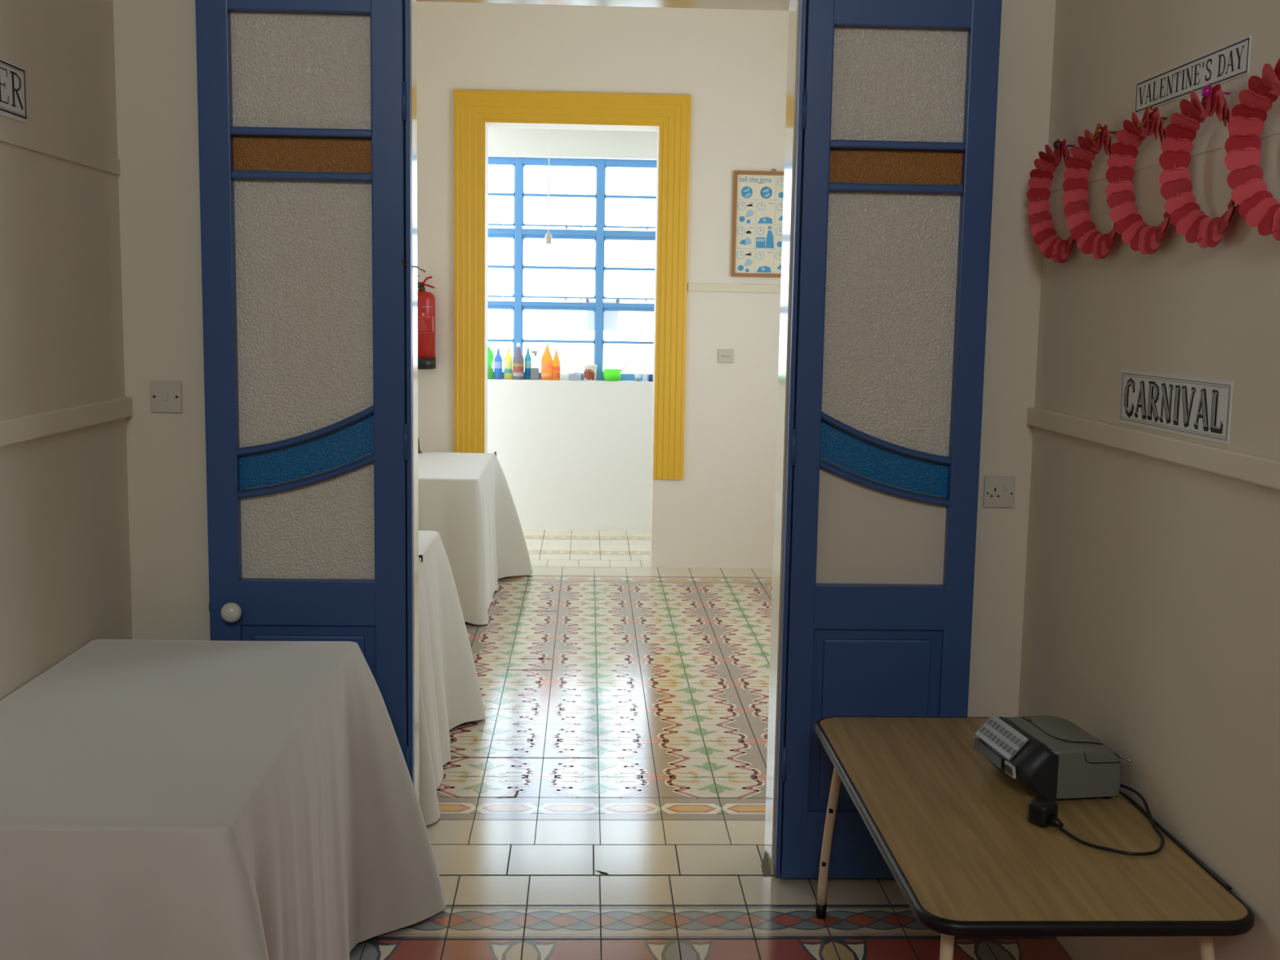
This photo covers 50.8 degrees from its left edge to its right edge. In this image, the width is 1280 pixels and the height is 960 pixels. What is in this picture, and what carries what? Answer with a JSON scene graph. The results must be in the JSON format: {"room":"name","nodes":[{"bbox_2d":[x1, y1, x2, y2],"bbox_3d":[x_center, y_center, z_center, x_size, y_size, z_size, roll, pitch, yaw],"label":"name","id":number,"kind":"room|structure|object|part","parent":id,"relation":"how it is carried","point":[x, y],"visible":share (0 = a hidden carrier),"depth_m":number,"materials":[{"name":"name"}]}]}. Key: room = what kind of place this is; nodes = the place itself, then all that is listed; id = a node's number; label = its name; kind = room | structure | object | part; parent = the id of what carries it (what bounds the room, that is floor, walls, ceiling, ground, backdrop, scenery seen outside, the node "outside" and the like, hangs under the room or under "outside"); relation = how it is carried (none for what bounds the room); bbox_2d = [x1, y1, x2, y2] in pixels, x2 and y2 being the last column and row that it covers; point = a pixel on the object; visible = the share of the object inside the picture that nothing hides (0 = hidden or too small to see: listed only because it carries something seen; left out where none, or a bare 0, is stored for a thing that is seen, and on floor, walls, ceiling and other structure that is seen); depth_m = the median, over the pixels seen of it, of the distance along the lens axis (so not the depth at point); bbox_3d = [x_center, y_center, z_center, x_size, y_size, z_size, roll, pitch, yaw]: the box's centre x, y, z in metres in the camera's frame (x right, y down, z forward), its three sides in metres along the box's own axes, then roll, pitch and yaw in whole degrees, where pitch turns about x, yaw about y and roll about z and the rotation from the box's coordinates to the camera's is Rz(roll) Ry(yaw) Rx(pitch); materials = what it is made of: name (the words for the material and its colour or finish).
{"room":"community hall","nodes":[
{"label":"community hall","id":0,"kind":"room"},
{"bbox_2d":[0,0,133,701],"bbox_3d":[-1.380,-0.508,0.745,0.200,4.000,5.708,1,7,-2],"label":"wall","id":1,"kind":"structure","parent":0,"point":[65,586],"depth_m":3.21,"materials":[{"name":"beige paint"}]},
{"bbox_2d":[0,57,26,123],"bbox_3d":[-1.359,-0.838,2.880,0.003,0.118,0.222,1,7,-2],"label":"paper sign","id":2,"kind":"object","parent":1,"relation":"attached to","point":[13,104],"visible":1,"depth_m":2.92,"materials":[{"name":"white paper"}]},
{"bbox_2d":[0,120,119,175],"bbox_3d":[-1.281,-0.489,0.852,0.006,0.042,5.508,1,7,-2],"label":"trim","id":3,"kind":"structure","parent":1,"relation":"attached to","point":[11,134],"depth_m":3.15,"materials":[{"name":"beige paint"}]},
{"bbox_2d":[0,396,133,446],"bbox_3d":[-1.285,0.142,0.931,0.020,0.054,5.508,1,7,-2],"label":"trim","id":4,"kind":"structure","parent":1,"relation":"attached to","point":[31,426],"depth_m":3.17,"materials":[{"name":"beige paint"}]},
{"bbox_2d":[487,128,657,530],"bbox_3d":[-0.380,-1.082,9.910,4.800,2.900,0.250,1,7,-2],"label":"wall","id":5,"kind":"structure","parent":0,"point":[571,455],"depth_m":9.87,"materials":[{"name":"paint"}]},
{"bbox_2d":[487,343,493,379],"bbox_3d":[-1.107,-0.867,9.828,0.084,0.260,0.084,1,7,-2],"label":"soap bottle","id":6,"kind":"object","parent":5,"relation":"on","point":[490,354],"visible":0.64,"depth_m":9.80,"materials":[{"name":"green plastic"}]},
{"bbox_2d":[493,348,502,379],"bbox_3d":[-1.035,-0.847,9.833,0.060,0.222,0.061,1,7,-2],"label":"paint bottle","id":7,"kind":"object","parent":5,"relation":"on","point":[498,359],"visible":1,"depth_m":9.81,"materials":[{"name":"blue plastic"}]},
{"bbox_2d":[503,347,512,379],"bbox_3d":[-0.962,-0.851,9.846,0.062,0.228,0.063,1,7,-2],"label":"paint bottle","id":8,"kind":"object","parent":5,"relation":"on","point":[508,374],"visible":1,"depth_m":9.82,"materials":[{"name":"yellow plastic"}]},
{"bbox_2d":[512,342,524,379],"bbox_3d":[-0.887,-0.867,9.826,0.082,0.268,0.083,1,7,-2],"label":"drink bottle","id":9,"kind":"object","parent":5,"relation":"on","point":[517,359],"visible":1,"depth_m":9.80,"materials":[{"name":"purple plastic"}]},
{"bbox_2d":[524,346,531,379],"bbox_3d":[-0.821,-0.855,9.871,0.050,0.235,0.051,1,7,-2],"label":"paint bottle","id":10,"kind":"object","parent":5,"relation":"on","point":[527,357],"visible":1,"depth_m":9.85,"materials":[{"name":"teal plastic"}]},
{"bbox_2d":[530,368,538,379],"bbox_3d":[-0.768,-0.775,9.839,0.058,0.086,0.038,1,7,-2],"label":"box","id":11,"kind":"object","parent":5,"relation":"on","point":[534,371],"visible":1,"depth_m":9.82,"materials":[{"name":"grey cardboard"}]},
{"bbox_2d":[531,351,538,368],"bbox_3d":[-0.769,-0.844,9.888,0.054,0.210,0.052,1,7,-2],"label":"spray bottle","id":12,"kind":"object","parent":5,"relation":"on","point":[535,365],"visible":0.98,"depth_m":9.87,"materials":[{"name":"white plastic"}]},
{"bbox_2d":[541,343,552,380],"bbox_3d":[-0.680,-0.863,9.845,0.086,0.262,0.087,1,7,-2],"label":"drink bottle","id":13,"kind":"object","parent":5,"relation":"on","point":[546,359],"visible":1,"depth_m":9.82,"materials":[{"name":"orange plastic"}]},
{"bbox_2d":[552,349,559,380],"bbox_3d":[-0.612,-0.844,9.845,0.058,0.226,0.059,1,7,-2],"label":"drink bottle","id":14,"kind":"object","parent":5,"relation":"on","point":[556,362],"visible":1,"depth_m":9.83,"materials":[{"name":"orange plastic"}]},
{"bbox_2d":[560,344,569,380],"bbox_3d":[-0.552,-0.862,9.856,0.072,0.262,0.071,1,7,-2],"label":"drink bottle","id":15,"kind":"object","parent":5,"relation":"on","point":[564,359],"visible":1,"depth_m":9.83,"materials":[{"name":"white plastic"}]},
{"bbox_2d":[487,156,657,381],"bbox_3d":[-0.313,-1.529,9.849,2.437,1.595,0.050,1,7,-2],"label":"window","id":16,"kind":"structure","parent":5,"relation":"in","point":[518,233],"depth_m":9.81,"materials":[{"name":"blue paint"}]},
{"bbox_3d":[-1.187,-1.026,9.881,0.541,0.480,0.024,1,7,-2],"label":"sash","id":17,"kind":"part","parent":16,"relation":"part of","materials":[{"name":"clear glass"}]},
{"bbox_3d":[-1.178,-1.557,9.815,0.541,0.440,0.024,1,7,-2],"label":"sash","id":18,"kind":"part","parent":16,"relation":"part of","materials":[{"name":"glass"}]},
{"bbox_3d":[-1.170,-2.071,9.751,0.541,0.444,0.024,1,7,-2],"label":"sash","id":19,"kind":"part","parent":16,"relation":"part of","materials":[{"name":"glass"}]},
{"bbox_3d":[-0.599,-1.019,9.905,0.548,0.480,0.024,1,7,-2],"label":"sash","id":20,"kind":"part","parent":16,"relation":"part of","materials":[{"name":"clear glass"}]},
{"bbox_3d":[-0.590,-1.550,9.838,0.548,0.440,0.024,1,7,-2],"label":"sash","id":21,"kind":"part","parent":16,"relation":"part of","materials":[{"name":"glass"}]},
{"bbox_3d":[-0.582,-2.064,9.774,0.548,0.444,0.024,1,7,-2],"label":"sash","id":22,"kind":"part","parent":16,"relation":"part of","materials":[{"name":"glass"}]},
{"bbox_2d":[586,298,619,330],"bbox_3d":[-0.275,-1.217,9.922,0.246,0.230,0.003,1,7,-2],"label":"paper notice","id":23,"kind":"object","parent":16,"relation":"attached to","point":[610,317],"visible":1,"depth_m":9.93,"materials":[{"name":"white"}]},
{"bbox_3d":[-0.011,-1.012,9.928,0.541,0.480,0.024,1,7,-2],"label":"sash","id":24,"kind":"part","parent":16,"relation":"part of","materials":[{"name":"clear glass"}]},
{"bbox_3d":[-0.002,-1.543,9.862,0.541,0.440,0.024,1,7,-2],"label":"sash","id":25,"kind":"part","parent":16,"relation":"part of","materials":[{"name":"clear glass"}]},
{"bbox_3d":[0.006,-2.057,9.797,0.541,0.444,0.024,1,7,-2],"label":"sash","id":26,"kind":"part","parent":16,"relation":"part of","materials":[{"name":"glass"}]},
{"bbox_2d":[569,371,581,380],"bbox_3d":[-0.473,-0.761,9.866,0.086,0.062,0.070,1,7,-2],"label":"carton","id":27,"kind":"object","parent":5,"relation":"on","point":[573,376],"visible":1,"depth_m":9.83,"materials":[{"name":"grey cardboard"}]},
{"bbox_2d":[582,364,597,380],"bbox_3d":[-0.367,-0.789,9.872,0.106,0.120,0.106,1,7,-2],"label":"tub","id":28,"kind":"object","parent":5,"relation":"on","point":[589,371],"visible":1,"depth_m":9.83,"materials":[{"name":"white plastic"}]},
{"bbox_3d":[-0.367,-0.835,9.866,0.106,0.029,0.106,1,7,-2],"label":"lid","id":29,"kind":"part","parent":28,"relation":"part of","materials":[{"name":"white plastic"}]},
{"bbox_2d":[603,368,621,381],"bbox_3d":[-0.203,-0.769,9.870,0.132,0.085,0.132,1,7,-2],"label":"bowl","id":30,"kind":"object","parent":5,"relation":"on","point":[609,375],"visible":1,"depth_m":9.82,"materials":[{"name":"green plastic"}]},
{"bbox_2d":[621,354,634,371],"bbox_3d":[-0.105,-0.839,9.860,0.130,0.175,0.010,1,7,-2],"label":"brush","id":31,"kind":"object","parent":30,"relation":"in","point":[633,354],"visible":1,"depth_m":9.86,"materials":[{"name":"beige plastic"}]},
{"bbox_2d":[642,373,647,381],"bbox_3d":[0.036,-0.754,9.896,0.034,0.058,0.040,1,7,-2],"label":"box","id":32,"kind":"object","parent":5,"relation":"on","point":[644,375],"visible":1,"depth_m":9.88,"materials":[{"name":"white cardboard"}]},
{"bbox_2d":[648,373,653,382],"bbox_3d":[0.080,-0.749,9.874,0.036,0.055,0.036,1,7,-2],"label":"paint pot","id":33,"kind":"object","parent":5,"relation":"on","point":[651,376],"visible":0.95,"depth_m":9.86,"materials":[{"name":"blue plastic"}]},
{"bbox_2d":[112,0,1055,717],"bbox_3d":[0.259,-0.857,3.754,3.705,4.000,0.222,1,7,-2],"label":"wall","id":34,"kind":"structure","parent":0,"point":[155,46],"depth_m":3.67,"materials":[{"name":"beige paint"}]},
{"bbox_2d":[149,380,182,413],"bbox_3d":[-1.287,-0.226,3.655,0.084,0.086,0.014,1,7,-2],"label":"light switch","id":35,"kind":"object","parent":34,"relation":"attached to","point":[166,396],"visible":1,"depth_m":3.65,"materials":[{"name":"beige plastic"}]},
{"bbox_2d":[195,0,414,788],"bbox_3d":[-0.897,-0.092,3.634,0.556,2.450,0.107,1,7,-2],"label":"door","id":36,"kind":"structure","parent":34,"relation":"in","point":[304,107],"depth_m":3.62,"materials":[{"name":"blue paint"}]},
{"bbox_3d":[-1.108,0.358,3.659,0.056,0.056,0.060,1,7,-2],"label":"knob","id":37,"kind":"part","parent":36,"relation":"part of","materials":[{"name":"white ceramic"}]},
{"bbox_3d":[-0.890,-1.076,3.551,0.375,0.302,0.004,1,7,-2],"label":"pane","id":38,"kind":"part","parent":36,"relation":"part of","materials":[{"name":"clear glass"}]},
{"bbox_3d":[-0.894,-0.863,3.577,0.375,0.098,0.004,1,7,-2],"label":"pane","id":39,"kind":"part","parent":36,"relation":"part of","materials":[{"name":"orange glass"}]},
{"bbox_3d":[-0.901,-0.441,3.630,0.375,0.722,0.004,1,7,-2],"label":"pane","id":40,"kind":"part","parent":36,"relation":"part of","materials":[{"name":"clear glass"}]},
{"bbox_3d":[-0.907,-0.079,3.675,0.375,0.226,0.004,1,7,-2],"label":"pane","id":41,"kind":"part","parent":36,"relation":"part of","materials":[{"name":"blue glass"}]},
{"bbox_3d":[-0.910,0.108,3.699,0.375,0.336,0.004,1,7,-2],"label":"pane","id":42,"kind":"part","parent":36,"relation":"part of","materials":[{"name":"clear glass"}]},
{"bbox_3d":[-0.919,0.661,3.757,0.373,0.539,0.029,1,7,-2],"label":"panel","id":43,"kind":"part","parent":36,"relation":"part of","materials":[{"name":"blue paint"}]},
{"bbox_2d":[401,259,425,272],"bbox_3d":[-0.611,-0.583,3.670,0.015,0.029,0.184,2,7,10],"label":"wire","id":44,"kind":"object","parent":36,"relation":"attached to","point":[417,267],"visible":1,"depth_m":3.64,"materials":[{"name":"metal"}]},
{"bbox_2d":[411,0,799,875],"bbox_3d":[-0.119,-0.102,3.835,1.060,2.471,0.225,1,7,-2],"label":"trim","id":45,"kind":"structure","parent":34,"relation":"attached to","point":[793,6],"depth_m":3.79,"materials":[{"name":"beige paint"}]},
{"bbox_2d":[773,0,1001,878],"bbox_3d":[0.672,-0.077,3.724,0.532,2.450,0.052,1,7,-2],"label":"door","id":46,"kind":"structure","parent":34,"relation":"in","point":[895,117],"depth_m":3.70,"materials":[{"name":"blue paint"}]},
{"bbox_3d":[0.663,0.679,3.820,0.370,0.539,0.029,1,7,-2],"label":"panel","id":47,"kind":"part","parent":46,"relation":"part of","materials":[{"name":"blue paint"}]},
{"bbox_3d":[0.672,0.127,3.761,0.372,0.336,0.004,1,7,-2],"label":"pane","id":48,"kind":"part","parent":46,"relation":"part of","materials":[{"name":"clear glass"}]},
{"bbox_3d":[0.675,-0.060,3.738,0.372,0.226,0.004,1,7,-2],"label":"pane","id":49,"kind":"part","parent":46,"relation":"part of","materials":[{"name":"blue glass"}]},
{"bbox_3d":[0.681,-0.423,3.692,0.372,0.722,0.004,1,7,-2],"label":"pane","id":50,"kind":"part","parent":46,"relation":"part of","materials":[{"name":"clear glass"}]},
{"bbox_3d":[0.689,-0.844,3.640,0.372,0.098,0.004,1,7,-2],"label":"pane","id":51,"kind":"part","parent":46,"relation":"part of","materials":[{"name":"orange glass"}]},
{"bbox_3d":[0.692,-1.058,3.613,0.372,0.302,0.004,1,7,-2],"label":"pane","id":52,"kind":"part","parent":46,"relation":"part of","materials":[{"name":"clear glass"}]},
{"bbox_2d":[982,475,1015,507],"bbox_3d":[1.007,0.033,3.775,0.086,0.088,0.014,1,7,-2],"label":"socket","id":53,"kind":"object","parent":34,"relation":"attached to","point":[998,491],"visible":1,"depth_m":3.77,"materials":[{"name":"beige plastic"}]},
{"bbox_2d":[416,0,788,568],"bbox_3d":[0.081,-1.443,8.425,3.705,4.000,0.240,1,7,-2],"label":"wall","id":54,"kind":"structure","parent":0,"point":[732,63],"depth_m":8.25,"materials":[{"name":"white paint"}]},
{"bbox_2d":[417,275,435,368],"bbox_3d":[-1.330,-0.962,8.220,0.168,0.564,0.179,1,7,-2],"label":"fire extinguisher","id":55,"kind":"object","parent":54,"relation":"attached to","point":[425,300],"visible":0.8,"depth_m":8.16,"materials":[{"name":"red metal"}]},
{"bbox_3d":[-1.304,-1.215,8.184,0.084,0.051,0.013,1,7,-2],"label":"handle","id":56,"kind":"part","parent":55,"relation":"part of","materials":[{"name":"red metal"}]},
{"bbox_3d":[-1.295,-1.179,8.189,0.093,0.031,0.013,1,7,-2],"label":"handle","id":57,"kind":"part","parent":55,"relation":"part of","materials":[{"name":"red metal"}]},
{"bbox_2d":[453,89,691,479],"bbox_3d":[-0.425,-1.179,8.303,1.432,2.351,0.030,1,7,-2],"label":"trim","id":58,"kind":"structure","parent":54,"relation":"attached to","point":[473,108],"depth_m":8.25,"materials":[{"name":"yellow paint"}]},
{"bbox_2d":[718,348,733,363],"bbox_3d":[0.535,-0.773,8.399,0.096,0.087,0.013,1,7,-2],"label":"switch plate","id":59,"kind":"object","parent":54,"relation":"attached to","point":[725,356],"visible":1,"depth_m":8.39,"materials":[{"name":"beige plastic"}]},
{"bbox_2d":[688,283,781,293],"bbox_3d":[1.015,-1.185,8.363,1.438,0.050,0.018,1,7,-2],"label":"trim","id":60,"kind":"structure","parent":54,"relation":"attached to","point":[720,287],"depth_m":8.34,"materials":[{"name":"beige paint"}]},
{"bbox_2d":[731,168,784,277],"bbox_3d":[0.831,-1.583,8.303,0.520,0.659,0.021,1,7,-2],"label":"framed poster","id":61,"kind":"object","parent":54,"relation":"attached to","point":[757,196],"visible":0.69,"depth_m":8.30,"materials":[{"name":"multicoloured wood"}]},
{"bbox_2d":[349,529,1072,959],"bbox_3d":[-0.180,1.093,4.215,4.800,0.002,12.100,1,7,-2],"label":"floor","id":62,"kind":"structure","parent":0,"point":[607,801],"depth_m":4.55,"materials":[{"name":"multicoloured tile"}]},
{"bbox_2d":[0,639,445,959],"bbox_3d":[-0.935,0.861,2.881,0.885,0.760,1.500,1,7,-2],"label":"tablecloth","id":63,"kind":"object","parent":62,"relation":"on","point":[160,799],"visible":1,"depth_m":2.61,"materials":[{"name":"fabric"}]},
{"bbox_2d":[418,530,485,826],"bbox_3d":[-1.021,0.633,4.735,0.877,0.750,1.288,1,7,-2],"label":"tablecloth","id":64,"kind":"object","parent":62,"relation":"on","point":[450,696],"visible":0.16,"depth_m":4.86,"materials":[{"name":"fabric"}]},
{"bbox_2d":[417,452,533,624],"bbox_3d":[-1.090,0.283,7.534,0.931,0.750,1.401,1,7,-2],"label":"tablecloth","id":65,"kind":"object","parent":62,"relation":"on","point":[466,499],"visible":0.52,"depth_m":6.90,"materials":[{"name":"fabric"}]},
{"bbox_2d":[417,437,422,453],"bbox_3d":[-1.319,-0.206,8.013,0.044,0.090,0.044,1,7,-2],"label":"brass candlestick","id":66,"kind":"object","parent":65,"relation":"on","point":[419,449],"visible":0.64,"depth_m":8.01,"materials":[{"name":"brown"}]},
{"bbox_2d":[814,716,1254,959],"bbox_3d":[0.794,0.984,3.065,0.628,0.538,1.250,1,7,-2],"label":"table","id":67,"kind":"object","parent":62,"relation":"on","point":[953,832],"visible":0.81,"depth_m":2.75,"materials":[{"name":"brown wood"}]},
{"bbox_3d":[0.515,0.912,3.585,0.079,0.482,0.034,4,8,23],"label":"leg","id":68,"kind":"part","parent":67,"relation":"part of","materials":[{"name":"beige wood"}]},
{"bbox_3d":[0.567,1.046,2.527,0.029,0.479,0.076,4,8,25],"label":"leg","id":69,"kind":"part","parent":67,"relation":"part of","materials":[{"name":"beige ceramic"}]},
{"bbox_2d":[973,714,1131,800],"bbox_3d":[0.942,0.640,3.118,0.267,0.135,0.277,0,7,-9],"label":"machine","id":70,"kind":"object","parent":67,"relation":"on","point":[1051,757],"visible":1,"depth_m":3.02,"materials":[{"name":"grey plastic"}]},
{"bbox_2d":[1004,764,1012,775],"bbox_3d":[0.827,0.650,3.020,0.006,0.017,0.030,0,7,-9],"label":"print","id":71,"kind":"object","parent":70,"relation":"on","point":[1008,767],"depth_m":3.02,"materials":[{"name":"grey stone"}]},
{"bbox_3d":[0.859,0.637,3.112,0.098,0.124,0.261,0,7,-9],"label":"panel","id":72,"kind":"part","parent":70,"relation":"part of","materials":[{"name":"black plastic"}]},
{"bbox_3d":[0.989,0.586,3.131,0.131,0.027,0.198,1,7,-2],"label":"disc lid","id":73,"kind":"part","parent":70,"relation":"part of","materials":[{"name":"grey plastic"}]},
{"bbox_2d":[1027,783,1231,889],"bbox_3d":[0.975,0.721,2.821,0.282,0.050,0.542,1,7,-2],"label":"lead","id":74,"kind":"object","parent":67,"relation":"on","point":[1042,812],"visible":0.93,"depth_m":2.86,"materials":[{"name":"black plastic"}]},
{"bbox_3d":[1.075,1.051,2.548,0.090,0.481,0.031,7,10,42],"label":"leg","id":75,"kind":"part","parent":67,"relation":"part of","materials":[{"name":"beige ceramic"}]},
{"bbox_2d":[1017,0,1279,959],"bbox_3d":[1.318,-0.476,0.852,0.200,4.000,5.708,1,7,-2],"label":"wall","id":76,"kind":"structure","parent":0,"point":[1151,618],"depth_m":2.90,"materials":[{"name":"beige paint"}]},
{"bbox_2d":[1026,138,1075,263],"bbox_3d":[1.073,-0.720,3.486,0.069,0.317,0.259,1,7,-2],"label":"garland","id":77,"kind":"object","parent":76,"relation":"attached to","point":[1051,245],"visible":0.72,"depth_m":3.57,"materials":[{"name":"red paper"}]},
{"bbox_2d":[1053,140,1075,149],"bbox_3d":[1.091,-0.862,3.463,0.056,0.023,0.023,1,7,-2],"label":"pin","id":78,"kind":"object","parent":76,"relation":"attached to","point":[1055,144],"visible":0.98,"depth_m":3.46,"materials":[{"name":"purple plastic"}]},
{"bbox_2d":[1062,124,1116,259],"bbox_3d":[1.092,-0.686,3.216,0.064,0.316,0.262,0,7,-9],"label":"garland","id":79,"kind":"object","parent":76,"relation":"attached to","point":[1090,239],"visible":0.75,"depth_m":3.29,"materials":[{"name":"red paper"}]},
{"bbox_2d":[1090,124,1116,140],"bbox_3d":[1.099,-0.824,3.191,0.062,0.039,0.026,1,7,-2],"label":"brass hook","id":80,"kind":"object","parent":76,"relation":"attached to","point":[1100,125],"visible":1,"depth_m":3.19,"materials":[{"name":"gold metal"}]},
{"bbox_2d":[1105,106,1169,254],"bbox_3d":[1.101,-0.651,2.938,0.062,0.317,0.262,0,7,-7],"label":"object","id":81,"kind":"object","parent":76,"relation":"attached to","point":[1142,237],"visible":0.81,"depth_m":3.01,"materials":[{"name":"red paper"}]},
{"bbox_2d":[1137,105,1167,128],"bbox_3d":[1.108,-0.785,2.914,0.063,0.050,0.027,1,7,-2],"label":"brass hook","id":82,"kind":"object","parent":76,"relation":"attached to","point":[1149,106],"visible":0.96,"depth_m":2.91,"materials":[{"name":"gold metal"}]},
{"bbox_2d":[1026,407,1279,489],"bbox_3d":[1.193,0.164,1.028,0.020,0.050,5.508,1,7,-2],"label":"trim","id":83,"kind":"structure","parent":76,"relation":"attached to","point":[1254,468],"depth_m":2.85,"materials":[{"name":"beige paint"}]},
{"bbox_2d":[1048,111,1279,191],"bbox_3d":[1.213,-0.460,0.951,0.002,0.040,5.508,1,7,-2],"label":"trim","id":84,"kind":"structure","parent":76,"relation":"attached to","point":[1215,140],"depth_m":2.77,"materials":[{"name":"beige paint"}]},
{"bbox_2d":[1119,369,1233,444],"bbox_3d":[1.132,-0.163,2.876,0.004,0.122,0.542,1,7,-2],"label":"paper sign","id":85,"kind":"object","parent":76,"relation":"attached to","point":[1201,408],"visible":1,"depth_m":2.83,"materials":[{"name":"white paper"}]},
{"bbox_2d":[1134,35,1251,114],"bbox_3d":[1.143,-0.838,2.813,0.003,0.070,0.532,1,7,-2],"label":"paper sign","id":86,"kind":"object","parent":76,"relation":"attached to","point":[1231,61],"visible":1,"depth_m":2.77,"materials":[{"name":"white paper"}]},
{"bbox_2d":[1159,83,1236,248],"bbox_3d":[1.115,-0.616,2.654,0.061,0.316,0.262,0,7,-10],"label":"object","id":87,"kind":"object","parent":76,"relation":"attached to","point":[1186,215],"visible":0.83,"depth_m":2.72,"materials":[{"name":"red paper"}]},
{"bbox_2d":[1200,85,1230,97],"bbox_3d":[1.123,-0.757,2.627,0.056,0.023,0.023,1,7,-2],"label":"pin","id":88,"kind":"object","parent":76,"relation":"attached to","point":[1205,91],"visible":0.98,"depth_m":2.62,"materials":[{"name":"purple"}]},
{"bbox_2d":[1224,57,1279,240],"bbox_3d":[1.124,-0.579,2.367,0.059,0.317,0.263,0,7,-9],"label":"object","id":89,"kind":"object","parent":76,"relation":"hanging from","point":[1259,207],"visible":1,"depth_m":2.45,"materials":[{"name":"red paper"}]},
{"bbox_3d":[-0.229,-2.758,6.608,4.800,1.250,6.392,1,7,-2],"label":"ceiling","id":90,"kind":"structure","parent":0,"visible":0},
{"bbox_2d":[544,128,551,244],"bbox_3d":[-0.610,-1.967,9.009,0.062,0.928,0.062,1,7,-2],"label":"pendant bulb","id":91,"kind":"object","parent":90,"relation":"hanging from","point":[548,237],"visible":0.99,"depth_m":9.03,"materials":[{"name":"white"}]}
]}

